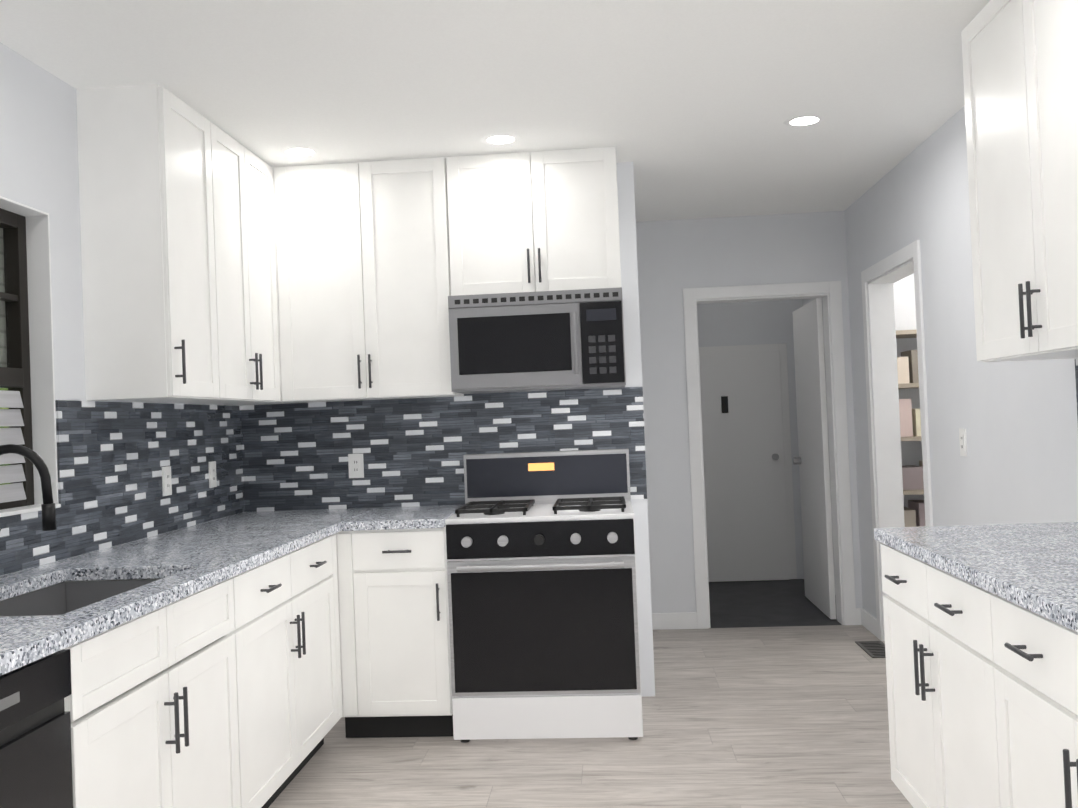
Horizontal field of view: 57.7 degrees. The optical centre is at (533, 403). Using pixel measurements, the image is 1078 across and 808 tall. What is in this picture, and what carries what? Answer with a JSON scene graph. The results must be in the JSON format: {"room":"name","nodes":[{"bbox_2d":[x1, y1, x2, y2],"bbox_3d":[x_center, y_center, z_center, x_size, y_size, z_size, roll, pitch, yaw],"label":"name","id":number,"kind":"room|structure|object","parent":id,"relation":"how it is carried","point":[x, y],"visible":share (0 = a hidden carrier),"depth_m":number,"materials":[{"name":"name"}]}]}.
{"room":"kitchen","nodes":[
{"label":"kitchen","id":0,"kind":"room"},
{"bbox_2d":[0,42,243,575],"bbox_3d":[-1.727,0.148,1.427,0.140,2.495,6.880,-2,-1,4],"label":"wall","id":1,"kind":"structure","parent":0,"point":[39,167],"depth_m":3.17,"materials":[{"name":"paint"}]},
{"bbox_2d":[0,196,60,516],"bbox_3d":[-1.647,-0.147,2.558,0.151,0.945,1.180,-2,-1,4],"label":"kitchen window","id":2,"kind":"structure","parent":1,"relation":"in","point":[27,372],"depth_m":3.13,"materials":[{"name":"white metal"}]},
{"bbox_2d":[0,292,17,301],"bbox_3d":[-1.689,-0.341,2.564,0.034,0.445,1.072,-2,-1,4],"label":"window grille","id":3,"kind":"object","parent":2,"relation":"attached to","point":[7,297],"visible":1,"depth_m":3.05,"materials":[{"name":"brown metal"}]},
{"bbox_2d":[0,228,25,502],"bbox_3d":[-1.681,-0.147,2.556,0.084,0.880,1.130,-2,-1,4],"label":"window blinds","id":4,"kind":"object","parent":2,"relation":"attached to","point":[11,473],"visible":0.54,"depth_m":3.01,"materials":[{"name":"white plastic"}]},
{"bbox_2d":[0,400,247,575],"bbox_3d":[-1.525,0.236,3.070,0.008,0.522,3.290,-2,-1,4],"label":"tile backsplash","id":5,"kind":"structure","parent":1,"relation":"attached to","point":[113,458],"depth_m":3.59,"materials":[{"name":"tile"}]},
{"bbox_2d":[162,466,171,495],"bbox_3d":[-1.453,0.305,3.881,0.008,0.115,0.072,-2,-1,4],"label":"electrical outlet","id":6,"kind":"object","parent":5,"relation":"attached to","point":[166,483],"visible":1,"depth_m":3.87,"materials":[{"name":"white plastic"}]},
{"bbox_2d":[208,461,216,487],"bbox_3d":[-1.419,0.312,4.330,0.008,0.115,0.072,-2,-1,4],"label":"electrical outlet","id":7,"kind":"object","parent":5,"relation":"attached to","point":[212,474],"visible":1,"depth_m":4.32,"materials":[{"name":"white plastic"}]},
{"bbox_2d":[76,84,279,404],"bbox_3d":[-1.329,-0.541,3.858,0.340,1.062,1.090,-2,-1,4],"label":"upper cabinet","id":8,"kind":"object","parent":1,"relation":"attached to","point":[178,252],"visible":1,"depth_m":3.34,"materials":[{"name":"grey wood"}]},
{"bbox_2d":[262,162,654,696],"bbox_3d":[-0.440,0.152,4.709,1.930,2.495,0.140,-2,-1,4],"label":"wall","id":9,"kind":"structure","parent":0,"point":[628,256],"depth_m":4.58,"materials":[{"name":"paint"}]},
{"bbox_2d":[220,157,463,405],"bbox_3d":[-0.905,-0.547,4.511,1.086,1.062,0.340,-2,-1,4],"label":"upper cabinet","id":10,"kind":"object","parent":9,"relation":"attached to","point":[363,276],"visible":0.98,"depth_m":4.37,"materials":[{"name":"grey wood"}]},
{"bbox_2d":[244,387,646,511],"bbox_3d":[-0.428,0.218,4.633,1.900,0.522,0.008,-2,-1,4],"label":"tile backsplash","id":11,"kind":"structure","parent":9,"relation":"attached to","point":[413,450],"depth_m":4.64,"materials":[{"name":"tile"}]},
{"bbox_2d":[348,454,363,477],"bbox_3d":[-0.845,0.294,4.655,0.072,0.115,0.008,-2,-1,4],"label":"outlet","id":12,"kind":"object","parent":11,"relation":"attached to","point":[356,465],"visible":1,"depth_m":4.65,"materials":[{"name":"white plastic"}]},
{"bbox_2d":[446,147,620,295],"bbox_3d":[0.007,-0.800,4.445,0.754,0.632,0.340,-2,-1,4],"label":"upper cabinet","id":13,"kind":"object","parent":9,"relation":"attached to","point":[537,221],"visible":0.85,"depth_m":4.31,"materials":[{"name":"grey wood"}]},
{"bbox_2d":[448,287,625,393],"bbox_3d":[0.024,-0.273,4.374,0.752,0.416,0.449,-2,-1,4],"label":"microwave","id":14,"kind":"object","parent":13,"relation":"attached to","point":[539,341],"visible":1,"depth_m":4.19,"materials":[{"name":"silver metal"}]},
{"bbox_2d":[0,0,989,221],"bbox_3d":[0.770,-1.197,2.790,5.020,0.040,9.940,-2,-1,4],"label":"ceiling","id":15,"kind":"structure","parent":0,"point":[648,83],"depth_m":3.40,"materials":[{"name":"paint"}]},
{"bbox_2d":[280,146,319,156],"bbox_3d":[-1.001,-1.081,4.197,0.170,0.003,0.170,-2,-1,4],"label":"recessed light","id":16,"kind":"object","parent":15,"relation":"in","point":[299,151],"visible":1,"depth_m":4.19,"materials":[{"name":"white"}]},
{"bbox_2d":[481,133,520,144],"bbox_3d":[-0.139,-1.116,4.132,0.170,0.003,0.170,-2,-1,4],"label":"recessed light","id":17,"kind":"object","parent":15,"relation":"in","point":[500,138],"visible":1,"depth_m":4.12,"materials":[{"name":"white"}]},
{"bbox_2d":[783,114,825,126],"bbox_3d":[1.116,-1.167,4.037,0.170,0.003,0.170,-2,-1,4],"label":"recessed light","id":18,"kind":"object","parent":15,"relation":"in","point":[804,120],"visible":1,"depth_m":4.03,"materials":[{"name":"white"}]},
{"bbox_2d":[268,579,912,807],"bbox_3d":[0.123,1.371,2.804,3.520,0.050,9.940,-2,-1,4],"label":"floor","id":19,"kind":"structure","parent":0,"point":[794,747],"depth_m":3.87,"materials":[{"name":"grey wood"}]},
{"bbox_2d":[0,649,72,807],"bbox_3d":[-1.262,0.943,1.728,0.616,0.872,0.600,-2,-1,4],"label":"dishwasher","id":20,"kind":"object","parent":19,"relation":"on","point":[35,750],"visible":0.88,"depth_m":1.89,"materials":[{"name":"black metal"}]},
{"bbox_2d":[35,534,342,807],"bbox_3d":[-1.149,0.966,3.463,0.621,0.878,1.167,-2,-1,4],"label":"base cabinet","id":21,"kind":"object","parent":19,"relation":"on","point":[227,693],"depth_m":2.78,"materials":[{"name":"white wood"}]},
{"bbox_2d":[0,508,367,675],"bbox_3d":[-1.185,0.502,3.036,0.651,0.037,3.283,-2,-1,4],"label":"countertop","id":22,"kind":"structure","parent":21,"relation":"on","point":[179,564],"depth_m":2.89,"materials":[{"name":"stone"}]},
{"bbox_2d":[0,444,56,530],"bbox_3d":[-1.395,0.295,2.616,0.242,0.376,0.087,-2,-1,4],"label":"faucet","id":23,"kind":"object","parent":22,"relation":"on","point":[48,507],"visible":1,"depth_m":2.60,"materials":[{"name":"black metal"}]},
{"bbox_2d":[0,579,158,616],"bbox_3d":[-1.207,0.606,2.520,0.429,0.183,0.754,-2,-1,4],"label":"sink","id":24,"kind":"object","parent":22,"relation":"in","point":[62,598],"visible":0.02,"depth_m":2.89,"materials":[{"name":"silver metal"}]},
{"bbox_2d":[335,526,452,737],"bbox_3d":[-0.559,0.957,4.298,0.466,0.878,0.656,-2,-1,4],"label":"base cabinet","id":25,"kind":"object","parent":19,"relation":"on","point":[394,633],"visible":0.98,"depth_m":4.01,"materials":[{"name":"white wood"}]},
{"bbox_2d":[344,505,462,530],"bbox_3d":[-0.548,0.497,4.296,0.411,0.037,0.673,-2,-1,4],"label":"countertop","id":26,"kind":"structure","parent":25,"relation":"on","point":[417,517],"depth_m":4.09,"materials":[{"name":"stone"}]},
{"bbox_2d":[445,448,642,742],"bbox_3d":[0.056,0.793,4.222,0.764,1.153,0.714,-2,-1,4],"label":"stove","id":27,"kind":"object","parent":19,"relation":"on","point":[542,595],"visible":1,"depth_m":3.92,"materials":[{"name":"white"}]},
{"bbox_2d":[855,641,885,657],"bbox_3d":[1.841,1.316,5.252,0.140,0.006,0.360,-2,-1,4],"label":"floor vent","id":28,"kind":"object","parent":19,"relation":"in","point":[874,649],"visible":0.65,"depth_m":5.28,"materials":[{"name":"grey metal"}]},
{"bbox_2d":[881,544,980,807],"bbox_3d":[1.392,0.851,2.607,0.621,0.878,0.955,-2,-1,4],"label":"base cabinet","id":29,"kind":"object","parent":19,"relation":"on","point":[935,761],"depth_m":2.66,"materials":[{"name":"white wood"}]},
{"bbox_2d":[874,522,1077,631],"bbox_3d":[1.333,0.388,2.192,0.639,0.037,1.807,-2,-1,4],"label":"countertop","id":30,"kind":"structure","parent":29,"relation":"on","point":[1032,567],"depth_m":2.45,"materials":[{"name":"stone"}]},
{"bbox_2d":[969,583,1077,807],"bbox_3d":[1.328,0.840,1.766,0.621,0.878,0.959,-2,-1,4],"label":"base cabinet","id":31,"kind":"object","parent":19,"relation":"on","point":[982,690],"depth_m":2.06,"materials":[{"name":"white wood"}]},
{"bbox_2d":[636,211,862,620],"bbox_3d":[0.959,0.118,6.037,1.960,2.495,0.140,-2,-1,4],"label":"wall","id":32,"kind":"structure","parent":0,"point":[675,258],"depth_m":5.97,"materials":[{"name":"paint"}]},
{"bbox_2d":[652,612,696,629],"bbox_3d":[0.836,1.320,5.954,0.310,0.100,0.013,-2,-1,4],"label":"baseboard","id":33,"kind":"structure","parent":32,"relation":"attached to","point":[669,621],"depth_m":5.95,"materials":[{"name":"white wood"}]},
{"bbox_2d":[683,281,855,628],"bbox_3d":[1.428,0.312,5.992,0.946,2.070,0.154,-2,-1,4],"label":"door frame","id":34,"kind":"structure","parent":32,"relation":"attached to","point":[839,464],"depth_m":5.93,"materials":[{"name":"white wood"}]},
{"bbox_2d":[792,298,835,618],"bbox_3d":[1.839,0.341,6.444,0.135,1.986,0.790,-2,-1,4],"label":"hall door","id":35,"kind":"structure","parent":32,"relation":"in","point":[812,460],"depth_m":6.32,"materials":[{"name":"white wood"}]},
{"bbox_2d":[697,299,803,578],"bbox_3d":[1.527,0.123,7.649,1.170,2.495,0.100,-2,-1,4],"label":"wall","id":36,"kind":"structure","parent":0,"point":[745,323],"depth_m":7.59,"materials":[{"name":"paint"}]},
{"bbox_2d":[699,343,796,581],"bbox_3d":[1.548,0.456,7.547,0.880,1.816,0.088,-2,-1,4],"label":"hall door","id":37,"kind":"structure","parent":36,"relation":"in","point":[748,479],"depth_m":7.54,"materials":[{"name":"white wood"}]},
{"bbox_2d":[801,298,835,594],"bbox_3d":[2.102,0.086,6.839,0.080,2.495,1.630,-2,-1,4],"label":"wall","id":38,"kind":"structure","parent":0,"point":[803,301],"depth_m":6.89,"materials":[{"name":"paint"}]},
{"bbox_2d":[894,274,923,507],"bbox_3d":[2.799,0.048,6.194,1.410,2.495,0.070,-2,-1,4],"label":"wall","id":39,"kind":"structure","parent":0,"point":[905,319],"depth_m":6.19,"materials":[{"name":"paint"}]},
{"bbox_2d":[845,106,1077,640],"bbox_3d":[1.695,0.020,1.886,0.140,2.495,8.310,-2,-1,4],"label":"wall","id":40,"kind":"structure","parent":0,"point":[1018,422],"depth_m":4.12,"materials":[{"name":"paint"}]},
{"bbox_2d":[856,608,877,637],"bbox_3d":[1.949,1.272,5.696,0.030,0.100,0.360,-2,-1,4],"label":"baseboard","id":41,"kind":"structure","parent":40,"relation":"attached to","point":[868,621],"depth_m":5.74,"materials":[{"name":"white wood"}]},
{"bbox_2d":[861,240,932,640],"bbox_3d":[1.935,0.276,5.023,0.154,2.070,1.010,-2,-1,4],"label":"door frame","id":42,"kind":"structure","parent":40,"relation":"attached to","point":[882,389],"depth_m":5.45,"materials":[{"name":"white wood"}]},
{"bbox_2d":[959,429,967,456],"bbox_3d":[1.792,0.160,4.088,0.008,0.115,0.072,-2,-1,4],"label":"light switch","id":43,"kind":"object","parent":40,"relation":"attached to","point":[963,440],"visible":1,"depth_m":4.07,"materials":[{"name":"white plastic"}]},
{"bbox_2d":[961,0,1077,361],"bbox_3d":[1.496,-0.674,2.619,0.305,1.062,0.957,-2,-1,4],"label":"upper cabinet","id":44,"kind":"object","parent":40,"relation":"attached to","point":[1020,67],"visible":1,"depth_m":2.66,"materials":[{"name":"white wood"}]},
{"bbox_2d":[1075,359,1077,419],"bbox_3d":[1.646,0.101,2.174,0.008,0.510,1.800,-2,-1,4],"label":"tile backsplash","id":45,"kind":"structure","parent":40,"relation":"attached to","point":[1076,360],"depth_m":3.07,"materials":[{"name":"tile"}]},
{"bbox_3d":[2.813,1.304,5.093,1.499,0.048,2.230,-2,-1,4],"label":"floor","id":46,"kind":"structure","parent":0,"visible":0},
{"bbox_2d":[896,330,925,526],"bbox_3d":[2.762,0.267,5.981,1.250,2.046,0.346,-2,-1,4],"label":"pantry shelving","id":47,"kind":"object","parent":46,"relation":"on","point":[910,426],"visible":0.04,"depth_m":5.90,"materials":[{"name":"beige wood"}]},
{"label":"outside","id":48,"kind":"structure","parent":0,"visible":0},
{"bbox_2d":[0,388,10,484],"bbox_3d":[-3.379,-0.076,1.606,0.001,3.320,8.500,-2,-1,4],"label":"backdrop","id":49,"kind":"structure","parent":48,"point":[6,389],"depth_m":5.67,"materials":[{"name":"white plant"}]}
]}

